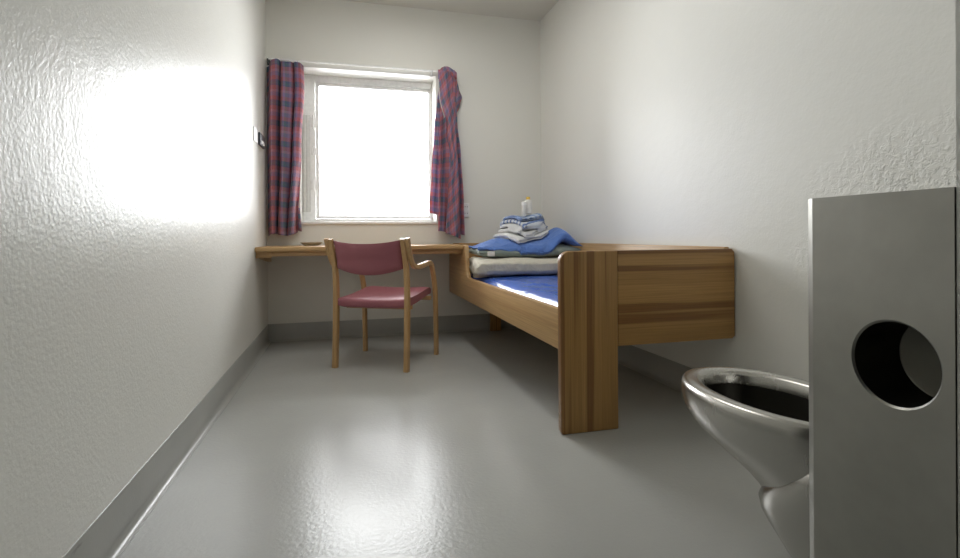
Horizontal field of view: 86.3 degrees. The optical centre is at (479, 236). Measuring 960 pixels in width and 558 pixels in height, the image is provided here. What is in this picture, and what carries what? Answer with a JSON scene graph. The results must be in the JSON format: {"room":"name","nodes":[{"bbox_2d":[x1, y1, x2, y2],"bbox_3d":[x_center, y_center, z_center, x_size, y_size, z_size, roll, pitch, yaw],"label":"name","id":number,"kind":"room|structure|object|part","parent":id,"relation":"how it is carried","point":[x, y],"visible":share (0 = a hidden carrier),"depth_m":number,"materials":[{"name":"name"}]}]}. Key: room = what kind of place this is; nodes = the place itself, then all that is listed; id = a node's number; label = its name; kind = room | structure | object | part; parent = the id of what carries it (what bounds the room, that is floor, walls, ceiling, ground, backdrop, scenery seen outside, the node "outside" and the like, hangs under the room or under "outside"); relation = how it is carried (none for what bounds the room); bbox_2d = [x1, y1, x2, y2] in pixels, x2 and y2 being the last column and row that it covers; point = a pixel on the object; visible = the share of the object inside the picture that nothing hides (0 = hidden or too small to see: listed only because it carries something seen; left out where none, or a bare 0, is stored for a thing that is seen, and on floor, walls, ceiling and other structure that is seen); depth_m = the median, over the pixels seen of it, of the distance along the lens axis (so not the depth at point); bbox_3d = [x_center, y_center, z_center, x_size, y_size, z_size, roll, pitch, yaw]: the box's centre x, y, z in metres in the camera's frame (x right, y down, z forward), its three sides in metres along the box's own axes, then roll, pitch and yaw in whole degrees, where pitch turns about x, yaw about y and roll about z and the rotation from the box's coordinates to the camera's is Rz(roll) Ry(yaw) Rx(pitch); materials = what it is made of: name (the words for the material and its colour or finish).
{"room":"prison interior","nodes":[
{"label":"prison interior","id":0,"kind":"room"},
{"bbox_2d":[0,0,267,557],"bbox_3d":[-1.226,-0.518,2.139,0.150,2.600,4.061,0,0,-15],"label":"wall","id":1,"kind":"structure","parent":0,"point":[133,172],"depth_m":1.29,"materials":[{"name":"paint"}]},
{"bbox_2d":[62,325,270,557],"bbox_3d":[-1.111,0.717,2.082,0.024,0.130,3.591,0,0,-15],"label":"baseboard","id":2,"kind":"structure","parent":1,"relation":"attached to","point":[112,531],"depth_m":1.56,"materials":[{"name":"grey plastic"}]},
{"bbox_2d":[253,126,264,148],"bbox_3d":[-1.474,-0.658,3.430,0.027,0.092,0.345,0,0,-15],"label":"intercom","id":3,"kind":"object","parent":1,"relation":"attached to","point":[258,137],"visible":1,"depth_m":3.40,"materials":[{"name":"white paint"}]},
{"bbox_2d":[265,0,540,323],"bbox_3d":[-0.573,-0.527,4.244,2.180,2.600,0.320,0,0,-15],"label":"wall","id":4,"kind":"structure","parent":0,"point":[495,60],"depth_m":4.12,"materials":[{"name":"paint"}]},
{"bbox_2d":[266,57,437,76],"bbox_3d":[-0.891,-1.304,3.963,1.415,0.046,0.062,0,0,-15],"label":"curtain rod","id":5,"kind":"object","parent":4,"relation":"attached to","point":[267,58],"visible":0.83,"depth_m":3.92,"materials":[{"name":"white paint"}]},
{"bbox_2d":[266,58,303,235],"bbox_3d":[-1.428,-0.653,3.773,0.264,1.296,0.112,0,0,-15],"label":"curtain","id":6,"kind":"object","parent":5,"relation":"hanging from","point":[285,79],"visible":1,"depth_m":3.75,"materials":[{"name":"fabric"}]},
{"bbox_2d":[429,66,464,238],"bbox_3d":[-0.260,-0.670,4.074,0.279,1.377,0.127,0,0,-15],"label":"curtain","id":7,"kind":"object","parent":5,"relation":"hanging from","point":[446,193],"visible":1,"depth_m":4.07,"materials":[{"name":"fabric"}]},
{"bbox_2d":[255,244,462,261],"bbox_3d":[-0.849,0.122,3.716,1.367,0.120,0.561,0,0,-15],"label":"desk","id":8,"kind":"object","parent":4,"relation":"attached to","point":[265,253],"visible":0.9,"depth_m":3.42,"materials":[{"name":"brown wood"}]},
{"bbox_2d":[300,242,322,245],"bbox_3d":[-1.220,0.051,3.712,0.155,0.028,0.118,0,0,-15],"label":"dish","id":9,"kind":"object","parent":8,"relation":"on","point":[303,243],"visible":1,"depth_m":3.67,"materials":[{"name":"beige ceramic"}]},
{"bbox_2d":[302,75,432,221],"bbox_3d":[-0.913,-0.703,4.216,1.040,1.176,0.082,0,0,-15],"label":"window","id":10,"kind":"structure","parent":4,"relation":"in","point":[310,152],"depth_m":4.10,"materials":[{"name":"white paint"}]},
{"bbox_2d":[302,115,310,211],"bbox_3d":[-1.375,-0.581,4.062,0.058,0.770,0.018,0,0,-15],"label":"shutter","id":11,"kind":"object","parent":10,"relation":"attached to","point":[306,124],"depth_m":4.06,"materials":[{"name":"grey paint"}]},
{"bbox_2d":[301,222,437,223],"bbox_3d":[-0.875,-0.109,4.092,1.060,0.020,0.210,0,0,-15],"label":"trim","id":12,"kind":"structure","parent":4,"relation":"attached to","point":[301,222],"depth_m":3.99,"materials":[{"name":"white paint"}]},
{"bbox_2d":[268,314,517,341],"bbox_3d":[-0.521,0.708,4.080,2.180,0.130,0.024,0,0,-15],"label":"baseboard","id":13,"kind":"structure","parent":4,"relation":"attached to","point":[475,322],"depth_m":4.02,"materials":[{"name":"grey plastic"}]},
{"bbox_2d":[464,203,468,216],"bbox_3d":[-0.115,-0.218,4.191,0.058,0.116,0.016,0,0,-15],"label":"wall socket","id":14,"kind":"object","parent":4,"relation":"attached to","point":[466,205],"visible":0.79,"depth_m":4.19,"materials":[{"name":"white paint"}]},
{"bbox_2d":[345,0,558,20],"bbox_3d":[-0.108,-1.901,2.432,2.480,0.150,4.061,0,0,-15],"label":"ceiling","id":15,"kind":"structure","parent":0,"point":[535,10],"depth_m":4.07,"materials":[{"name":"paint"}]},
{"bbox_2d":[119,328,790,557],"bbox_3d":[0.159,0.834,1.495,2.480,0.120,6.011,0,0,-15],"label":"floor","id":16,"kind":"structure","parent":0,"point":[463,453],"depth_m":1.69,"materials":[{"name":"grey plastic"}]},
{"bbox_2d":[324,237,438,372],"bbox_3d":[-0.596,0.390,3.186,0.535,0.773,0.535,0,0,14],"label":"chair","id":17,"kind":"object","parent":16,"relation":"on","point":[361,260],"visible":1,"depth_m":3.00,"materials":[{"name":"brown wood"}]},
{"bbox_3d":[-0.865,0.395,3.036,0.029,0.769,0.095,0,0,14],"label":"leg","id":18,"kind":"part","parent":17,"relation":"part of","materials":[{"name":"brown wood"}]},
{"bbox_3d":[-0.841,0.391,3.252,0.027,0.772,0.519,0,0,14],"label":"arm and leg","id":19,"kind":"part","parent":17,"relation":"part of","materials":[{"name":"brown wood"}]},
{"bbox_3d":[-0.652,0.122,2.964,0.423,0.205,0.079,0,0,14],"label":"backrest","id":20,"kind":"part","parent":17,"relation":"part of","materials":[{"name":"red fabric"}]},
{"bbox_3d":[-0.613,0.423,3.117,0.423,0.025,0.032,0,0,14],"label":"seat rail","id":21,"kind":"part","parent":17,"relation":"part of","materials":[{"name":"brown wood"}]},
{"bbox_3d":[-0.587,0.375,3.223,0.432,0.088,0.458,0,0,14],"label":"seat","id":22,"kind":"part","parent":17,"relation":"part of","materials":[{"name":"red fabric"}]},
{"bbox_3d":[-0.426,0.392,2.928,0.029,0.769,0.095,0,0,14],"label":"leg","id":23,"kind":"part","parent":17,"relation":"part of","materials":[{"name":"brown wood"}]},
{"bbox_3d":[-0.348,0.388,3.130,0.027,0.772,0.519,0,0,14],"label":"arm and leg","id":24,"kind":"part","parent":17,"relation":"part of","materials":[{"name":"brown wood"}]},
{"bbox_3d":[-0.552,0.396,3.365,0.481,0.025,0.032,0,0,14],"label":"seat rail","id":25,"kind":"part","parent":17,"relation":"part of","materials":[{"name":"brown wood"}]},
{"bbox_2d":[449,243,734,434],"bbox_3d":[0.421,0.407,3.167,0.804,0.722,2.226,0,0,-15],"label":"bed","id":26,"kind":"object","parent":16,"relation":"on","point":[611,296],"visible":0.88,"depth_m":2.08,"materials":[{"name":"brown wood"}]},
{"bbox_3d":[0.125,0.595,4.193,0.090,0.346,0.030,0,0,-15],"label":"leg","id":27,"kind":"part","parent":26,"relation":"part of","materials":[{"name":"brown wood"}]},
{"bbox_3d":[0.043,0.252,3.081,0.028,0.385,2.192,0,0,-15],"label":"rail","id":28,"kind":"part","parent":26,"relation":"part of","materials":[{"name":"brown wood"}]},
{"bbox_2d":[470,274,557,306],"bbox_3d":[0.420,0.327,3.170,0.740,0.147,2.156,0,0,-15],"label":"mattress","id":29,"kind":"object","parent":26,"relation":"on","point":[544,288],"visible":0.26,"depth_m":2.83,"materials":[{"name":"blue fabric"}]},
{"bbox_2d":[469,255,558,277],"bbox_3d":[0.270,0.202,3.596,0.770,0.131,0.476,0,0,-18],"label":"quilt","id":30,"kind":"object","parent":29,"relation":"on","point":[481,267],"visible":0.8,"depth_m":3.37,"materials":[{"name":"white fabric"}]},
{"bbox_2d":[469,243,581,257],"bbox_3d":[0.295,0.092,3.650,0.741,0.112,0.441,0,0,-13],"label":"folded blanket","id":31,"kind":"object","parent":30,"relation":"on","point":[559,248],"visible":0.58,"depth_m":3.47,"materials":[{"name":"grey fabric"}]},
{"bbox_2d":[468,227,581,254],"bbox_3d":[0.303,0.029,3.656,0.742,0.189,0.462,0,0,-11],"label":"pillow","id":32,"kind":"object","parent":31,"relation":"on","point":[547,244],"visible":0.93,"depth_m":3.49,"materials":[{"name":"blue fabric"}]},
{"bbox_2d":[493,230,548,243],"bbox_3d":[0.294,-0.004,3.640,0.309,0.098,0.285,-1,0,-39],"label":"folded towel","id":33,"kind":"object","parent":32,"relation":"on","point":[518,238],"visible":0.73,"depth_m":3.54,"materials":[{"name":"white fabric"}]},
{"bbox_2d":[498,228,547,236],"bbox_3d":[0.310,-0.042,3.653,0.268,0.092,0.258,-1,0,-44],"label":"sheet","id":34,"kind":"object","parent":33,"relation":"on","point":[526,233],"visible":0.56,"depth_m":3.55,"materials":[{"name":"white fabric"}]},
{"bbox_2d":[499,223,545,232],"bbox_3d":[0.299,-0.070,3.653,0.260,0.093,0.246,0,0,-34],"label":"folded pillowcase","id":35,"kind":"object","parent":34,"relation":"on","point":[513,227],"visible":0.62,"depth_m":3.56,"materials":[{"name":"white fabric"}]},
{"bbox_2d":[500,218,547,228],"bbox_3d":[0.316,-0.097,3.655,0.262,0.093,0.238,-1,0,-43],"label":"shirt","id":36,"kind":"object","parent":35,"relation":"on","point":[536,223],"visible":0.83,"depth_m":3.57,"materials":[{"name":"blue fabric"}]},
{"bbox_2d":[502,213,544,224],"bbox_3d":[0.311,-0.124,3.663,0.232,0.086,0.217,-1,0,-36],"label":"folded cloth","id":37,"kind":"object","parent":36,"relation":"on","point":[537,215],"visible":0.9,"depth_m":3.61,"materials":[{"name":"blue fabric"}]},
{"bbox_2d":[522,202,525,215],"bbox_3d":[0.313,-0.197,3.654,0.033,0.104,0.033,0,0,-15],"label":"toiletry tube","id":38,"kind":"object","parent":37,"relation":"on","point":[523,203],"visible":1,"depth_m":3.64,"materials":[{"name":"white plastic"}]},
{"bbox_2d":[524,197,531,213],"bbox_3d":[0.347,-0.226,3.699,0.058,0.123,0.058,0,0,-15],"label":"bottle","id":39,"kind":"object","parent":37,"relation":"on","point":[528,201],"visible":0.94,"depth_m":3.67,"materials":[{"name":"white plastic"}]},
{"bbox_3d":[0.430,0.413,2.037,0.248,0.715,0.034,0,0,-15],"label":"corner post","id":40,"kind":"part","parent":26,"relation":"part of","materials":[{"name":"brown wood"}]},
{"bbox_2d":[681,366,809,557],"bbox_3d":[0.695,0.568,1.207,0.338,0.406,0.514,0,0,-15],"label":"toilet","id":41,"kind":"object","parent":16,"relation":"on","point":[760,418],"visible":0.48,"depth_m":1.10,"materials":[{"name":"metal"}]},
{"bbox_3d":[0.695,0.473,1.207,0.338,0.217,0.514,0,0,-15],"label":"bowl","id":42,"kind":"part","parent":41,"relation":"part of","materials":[{"name":"metal"}]},
{"bbox_2d":[808,187,957,557],"bbox_3d":[1.007,0.350,0.902,0.827,0.839,0.232,0,0,-15],"label":"partition","id":43,"kind":"object","parent":16,"relation":"on","point":[882,267],"visible":0.99,"depth_m":0.79,"materials":[{"name":"grey metal"}]},
{"bbox_2d":[540,0,955,380],"bbox_3d":[1.028,-0.535,2.731,0.150,2.600,4.061,0,0,-15],"label":"wall","id":44,"kind":"structure","parent":0,"point":[717,123],"depth_m":2.14,"materials":[{"name":"paint"}]},
{"bbox_2d":[618,345,692,391],"bbox_3d":[0.946,0.701,2.739,0.024,0.130,3.365,0,0,-15],"label":"baseboard","id":45,"kind":"structure","parent":44,"relation":"attached to","point":[665,371],"depth_m":2.79,"materials":[{"name":"grey plastic"}]},
{"bbox_2d":[955,0,959,557],"bbox_3d":[0.398,-0.526,0.543,2.180,2.600,0.150,0,0,-15],"label":"wall","id":46,"kind":"structure","parent":0,"point":[957,2],"depth_m":0.68,"materials":[{"name":"paint"}]}
]}

